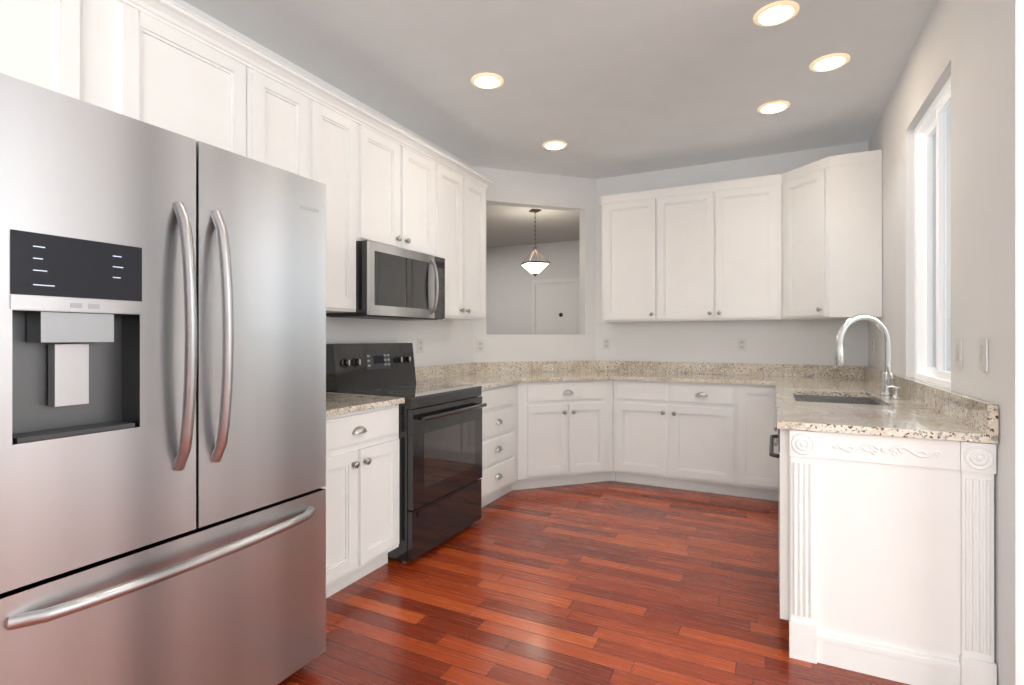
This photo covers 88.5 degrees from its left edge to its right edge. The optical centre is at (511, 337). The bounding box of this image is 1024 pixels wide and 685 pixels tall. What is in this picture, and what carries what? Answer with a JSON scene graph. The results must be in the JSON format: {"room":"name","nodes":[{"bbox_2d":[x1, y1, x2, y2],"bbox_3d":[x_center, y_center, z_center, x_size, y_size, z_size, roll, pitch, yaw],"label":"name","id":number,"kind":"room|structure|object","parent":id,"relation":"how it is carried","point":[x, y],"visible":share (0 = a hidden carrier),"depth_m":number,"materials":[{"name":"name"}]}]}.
{"room":"kitchen","nodes":[
{"label":"kitchen","id":0,"kind":"room"},
{"bbox_2d":[172,0,472,366],"bbox_3d":[-1.869,-0.159,1.811,0.120,2.770,6.576,0,0,26],"label":"wall","id":1,"kind":"structure","parent":0,"point":[445,342],"depth_m":3.83,"materials":[{"name":"paint"}]},
{"bbox_2d":[0,0,107,109],"bbox_3d":[-1.705,-0.945,1.631,0.328,0.682,0.600,0,0,26],"label":"upper cabinet","id":2,"kind":"object","parent":1,"relation":"attached to","point":[60,46],"depth_m":1.72,"materials":[{"name":"paint"}]},
{"bbox_2d":[108,0,255,159],"bbox_3d":[-1.443,-0.945,2.157,0.328,0.682,0.575,0,0,26],"label":"upper cabinet","id":3,"kind":"object","parent":1,"relation":"attached to","point":[171,65],"depth_m":2.08,"materials":[{"name":"paint"}]},
{"bbox_2d":[256,48,363,312],"bbox_3d":[-1.162,-0.715,2.723,0.328,1.142,0.685,0,0,26],"label":"upper cabinet","id":4,"kind":"object","parent":1,"relation":"attached to","point":[304,128],"depth_m":2.76,"materials":[{"name":"paint"}]},
{"bbox_2d":[364,108,439,256],"bbox_3d":[-0.840,-0.917,3.369,0.328,0.737,0.754,0,0,26],"label":"upper cabinet","id":5,"kind":"object","parent":1,"relation":"attached to","point":[402,172],"depth_m":3.28,"materials":[{"name":"paint"}]},
{"bbox_2d":[326,240,444,320],"bbox_3d":[-0.781,-0.333,3.339,0.460,0.424,0.751,0,0,26],"label":"microwave","id":6,"kind":"object","parent":5,"relation":"attached to","point":[394,283],"visible":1,"depth_m":3.15,"materials":[{"name":"silver metal"}]},
{"bbox_2d":[417,338,422,352],"bbox_3d":[-0.700,0.061,4.012,0.009,0.115,0.072,0,0,26],"label":"electrical outlet","id":7,"kind":"object","parent":1,"relation":"attached to","point":[419,345],"visible":1,"depth_m":4.00,"materials":[{"name":"white plastic"}]},
{"bbox_2d":[440,152,487,320],"bbox_3d":[-0.511,-0.715,4.030,0.328,1.142,0.720,0,0,26],"label":"upper cabinet","id":8,"kind":"object","parent":1,"relation":"attached to","point":[462,188],"depth_m":3.97,"materials":[{"name":"paint"}]},
{"bbox_2d":[486,240,579,334],"bbox_3d":[0.175,-0.159,8.023,5.440,2.770,0.120,0,0,26],"label":"wall","id":9,"kind":"structure","parent":0,"point":[509,277],"depth_m":7.96,"materials":[{"name":"paint"}]},
{"bbox_2d":[532,277,579,334],"bbox_3d":[0.702,0.178,7.648,0.940,2.096,0.078,0,0,26],"label":"hall door","id":10,"kind":"structure","parent":9,"relation":"in","point":[555,306],"depth_m":7.70,"materials":[{"name":"paint"}]},
{"bbox_2d":[486,204,579,247],"bbox_3d":[-0.784,-1.474,6.099,5.200,0.139,4.180,0,0,26],"label":"ceiling","id":11,"kind":"structure","parent":0,"point":[510,226],"depth_m":6.63,"materials":[{"name":"paint"}]},
{"bbox_2d":[521,209,549,276],"bbox_3d":[0.254,-1.037,5.783,0.249,0.732,0.249,0,0,-19],"label":"pendant lamp","id":12,"kind":"object","parent":11,"relation":"hanging from","point":[534,268],"visible":1,"depth_m":5.72,"materials":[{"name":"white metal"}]},
{"bbox_2d":[473,166,595,361],"bbox_3d":[0.203,-0.159,4.976,1.366,2.770,0.120,0,0,-19],"label":"wall","id":13,"kind":"structure","parent":0,"point":[534,190],"depth_m":4.98,"materials":[{"name":"paint"}]},
{"bbox_2d":[476,340,483,352],"bbox_3d":[-0.286,0.076,4.743,0.072,0.115,0.009,0,0,-19],"label":"outlet","id":14,"kind":"object","parent":13,"relation":"attached to","point":[479,345],"visible":1,"depth_m":4.74,"materials":[{"name":"white plastic"}]},
{"bbox_2d":[183,0,935,178],"bbox_3d":[0.447,-1.594,2.738,11.200,0.100,10.700,0,0,26],"label":"ceiling","id":15,"kind":"structure","parent":0,"point":[606,88],"depth_m":3.02,"materials":[{"name":"paint"}]},
{"bbox_2d":[471,73,503,88],"bbox_3d":[-0.148,-1.538,3.157,0.196,0.009,0.196,0,0,26],"label":"recessed light","id":16,"kind":"object","parent":15,"relation":"in","point":[487,80],"visible":1,"depth_m":3.14,"materials":[{"name":"beige glass"}]},
{"bbox_2d":[542,141,566,149],"bbox_3d":[0.342,-1.538,4.209,0.196,0.009,0.196,0,0,26],"label":"recessed light","id":17,"kind":"object","parent":15,"relation":"in","point":[553,145],"visible":1,"depth_m":4.20,"materials":[{"name":"beige glass"}]},
{"bbox_2d":[757,101,789,113],"bbox_3d":[1.752,-1.538,3.518,0.196,0.009,0.196,0,0,26],"label":"recessed light","id":18,"kind":"object","parent":15,"relation":"in","point":[773,107],"visible":1,"depth_m":3.51,"materials":[{"name":"beige glass"}]},
{"bbox_2d":[753,1,798,25],"bbox_3d":[1.257,-1.538,2.502,0.196,0.009,0.196,0,0,26],"label":"recessed light","id":19,"kind":"object","parent":15,"relation":"in","point":[776,13],"visible":1,"depth_m":2.49,"materials":[{"name":"beige glass"}]},
{"bbox_2d":[809,53,849,71],"bbox_3d":[1.780,-1.538,2.946,0.196,0.009,0.196,0,0,26],"label":"recessed light","id":20,"kind":"object","parent":15,"relation":"in","point":[829,62],"visible":1,"depth_m":2.93,"materials":[{"name":"beige glass"}]},
{"bbox_2d":[277,481,908,684],"bbox_3d":[0.447,1.276,2.738,11.200,0.100,10.700,0,0,26],"label":"floor","id":21,"kind":"structure","parent":0,"point":[609,583],"depth_m":2.43,"materials":[{"name":"brown wood"}]},
{"bbox_2d":[0,73,325,684],"bbox_3d":[-1.271,0.320,1.705,0.945,1.812,0.980,0,0,26],"label":"fridge","id":22,"kind":"object","parent":21,"relation":"on","point":[162,403],"visible":1,"depth_m":1.42,"materials":[{"name":"silver metal"}]},
{"bbox_2d":[321,404,398,597],"bbox_3d":[-1.005,0.788,2.663,0.664,0.875,0.652,0,0,26],"label":"base cabinet","id":23,"kind":"object","parent":21,"relation":"on","point":[361,487],"visible":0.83,"depth_m":2.55,"materials":[{"name":"paint"}]},
{"bbox_2d":[326,392,404,416],"bbox_3d":[-1.010,0.285,2.665,0.654,0.129,0.651,0,0,26],"label":"countertop","id":24,"kind":"structure","parent":23,"relation":"on","point":[339,403],"depth_m":2.65,"materials":[{"name":"stone"}]},
{"bbox_2d":[326,343,486,562],"bbox_3d":[-0.640,0.631,3.269,0.740,1.190,0.755,0,0,26],"label":"range","id":25,"kind":"object","parent":21,"relation":"on","point":[440,450],"visible":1,"depth_m":3.09,"materials":[{"name":"black metal"}]},
{"bbox_2d":[480,383,517,507],"bbox_3d":[-0.364,0.788,3.957,0.657,0.875,0.720,0,0,26],"label":"drawers","id":26,"kind":"object","parent":21,"relation":"on","point":[499,443],"visible":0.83,"depth_m":3.83,"materials":[{"name":"paint"}]},
{"bbox_2d":[510,380,615,490],"bbox_3d":[0.312,0.788,4.697,1.204,0.875,1.204,0,0,26],"label":"base cabinet","id":27,"kind":"object","parent":21,"relation":"on","point":[565,432],"visible":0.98,"depth_m":4.27,"materials":[{"name":"paint"}]},
{"bbox_2d":[415,361,606,389],"bbox_3d":[0.011,0.285,4.070,1.222,0.129,1.252,0,0,26],"label":"countertop","id":28,"kind":"structure","parent":27,"relation":"on","point":[486,375],"depth_m":4.46,"materials":[{"name":"stone"}]},
{"bbox_2d":[613,380,668,487],"bbox_3d":[1.189,0.788,4.584,0.458,0.876,0.631,0,0,26],"label":"base cabinet","id":29,"kind":"object","parent":21,"relation":"on","point":[640,408],"depth_m":4.31,"materials":[{"name":"paint"}]},
{"bbox_2d":[669,382,736,495],"bbox_3d":[1.615,0.788,4.371,0.495,0.876,0.631,0,0,26],"label":"base cabinet","id":30,"kind":"object","parent":21,"relation":"on","point":[709,437],"depth_m":4.10,"materials":[{"name":"paint"}]},
{"bbox_2d":[555,360,872,384],"bbox_3d":[1.224,0.285,4.423,3.080,0.129,0.883,0,0,26],"label":"countertop","id":31,"kind":"structure","parent":30,"relation":"on","point":[693,372],"depth_m":4.52,"materials":[{"name":"stone"}]},
{"bbox_2d":[737,384,778,500],"bbox_3d":[1.974,0.788,4.192,0.307,0.876,0.631,0,0,26],"label":"base cabinet","id":32,"kind":"object","parent":21,"relation":"on","point":[757,471],"depth_m":3.93,"materials":[{"name":"paint"}]},
{"bbox_2d":[769,401,996,684],"bbox_3d":[1.898,0.789,3.085,0.681,0.876,2.679,0,0,26],"label":"base cabinet","id":33,"kind":"object","parent":21,"relation":"on","point":[886,557],"visible":0.81,"depth_m":1.89,"materials":[{"name":"paint"}]},
{"bbox_2d":[771,368,998,443],"bbox_3d":[1.778,0.371,2.767,0.694,0.299,2.010,0,0,26],"label":"countertop","id":34,"kind":"structure","parent":33,"relation":"on","point":[849,399],"depth_m":2.28,"materials":[{"name":"stone"}]},
{"bbox_2d":[834,314,892,395],"bbox_3d":[1.960,0.094,2.922,0.301,0.452,0.225,0,0,26],"label":"faucet","id":35,"kind":"object","parent":34,"relation":"on","point":[887,376],"visible":1,"depth_m":2.91,"materials":[{"name":"silver metal"}]},
{"bbox_2d":[885,385,900,398],"bbox_3d":[1.996,0.285,2.755,0.073,0.071,0.050,0,0,26],"label":"soap dispenser","id":36,"kind":"object","parent":34,"relation":"on","point":[896,394],"visible":1,"depth_m":2.74,"materials":[{"name":"silver metal"}]},
{"bbox_2d":[596,142,867,365],"bbox_3d":[1.884,-0.159,4.658,2.413,2.770,0.120,0,0,26],"label":"wall","id":37,"kind":"structure","parent":0,"point":[808,342],"depth_m":4.61,"materials":[{"name":"paint"}]},
{"bbox_2d":[603,338,609,349],"bbox_3d":[0.910,0.061,5.070,0.072,0.115,0.009,0,0,26],"label":"electrical outlet","id":38,"kind":"object","parent":37,"relation":"attached to","point":[606,343],"visible":1,"depth_m":5.07,"materials":[{"name":"white plastic"}]},
{"bbox_2d":[601,189,660,322],"bbox_3d":[1.099,-0.715,4.796,0.492,1.142,0.327,0,0,26],"label":"upper cabinet","id":39,"kind":"object","parent":37,"relation":"attached to","point":[629,220],"depth_m":4.66,"materials":[{"name":"paint"}]},
{"bbox_2d":[657,174,780,321],"bbox_3d":[1.751,-0.715,4.471,0.965,1.142,0.327,0,0,26],"label":"upper cabinet","id":40,"kind":"object","parent":37,"relation":"attached to","point":[719,243],"depth_m":4.31,"materials":[{"name":"paint"}]},
{"bbox_2d":[737,338,745,350],"bbox_3d":[1.985,0.061,4.535,0.072,0.115,0.009,0,0,26],"label":"electrical outlet","id":41,"kind":"object","parent":37,"relation":"attached to","point":[741,344],"visible":1,"depth_m":4.53,"materials":[{"name":"white plastic"}]},
{"bbox_2d":[781,149,881,319],"bbox_3d":[2.393,-0.715,3.995,0.605,1.142,0.607,0,0,26],"label":"upper cabinet","id":42,"kind":"object","parent":37,"relation":"attached to","point":[803,242],"depth_m":3.72,"materials":[{"name":"paint"}]},
{"bbox_2d":[868,0,999,684],"bbox_3d":[2.298,-0.159,2.950,0.150,2.770,2.810,0,0,26],"label":"wall","id":43,"kind":"structure","parent":0,"point":[958,41],"depth_m":2.11,"materials":[{"name":"paint"}]},
{"bbox_2d":[915,76,950,386],"bbox_3d":[2.100,-0.464,2.551,0.072,1.406,0.836,0,0,26],"label":"window","id":44,"kind":"structure","parent":43,"relation":"in","point":[936,118],"depth_m":2.75,"materials":[{"name":"white plastic"}]},
{"bbox_2d":[955,339,962,367],"bbox_3d":[1.783,0.061,2.100,0.012,0.115,0.072,0,0,26],"label":"light switch","id":45,"kind":"object","parent":43,"relation":"attached to","point":[959,353],"visible":1,"depth_m":2.08,"materials":[{"name":"white plastic"}]},
{"bbox_2d":[979,339,987,371],"bbox_3d":[1.661,0.061,1.854,0.012,0.115,0.072,0,0,26],"label":"light switch","id":46,"kind":"object","parent":43,"relation":"attached to","point":[983,354],"visible":1,"depth_m":1.84,"materials":[{"name":"white plastic"}]},
{"bbox_2d":[1000,0,1023,684],"bbox_3d":[3.419,-0.159,0.755,4.113,2.770,0.120,0,0,26],"label":"wall","id":47,"kind":"structure","parent":0,"point":[1011,342],"depth_m":1.64,"materials":[{"name":"paint"}]}
]}

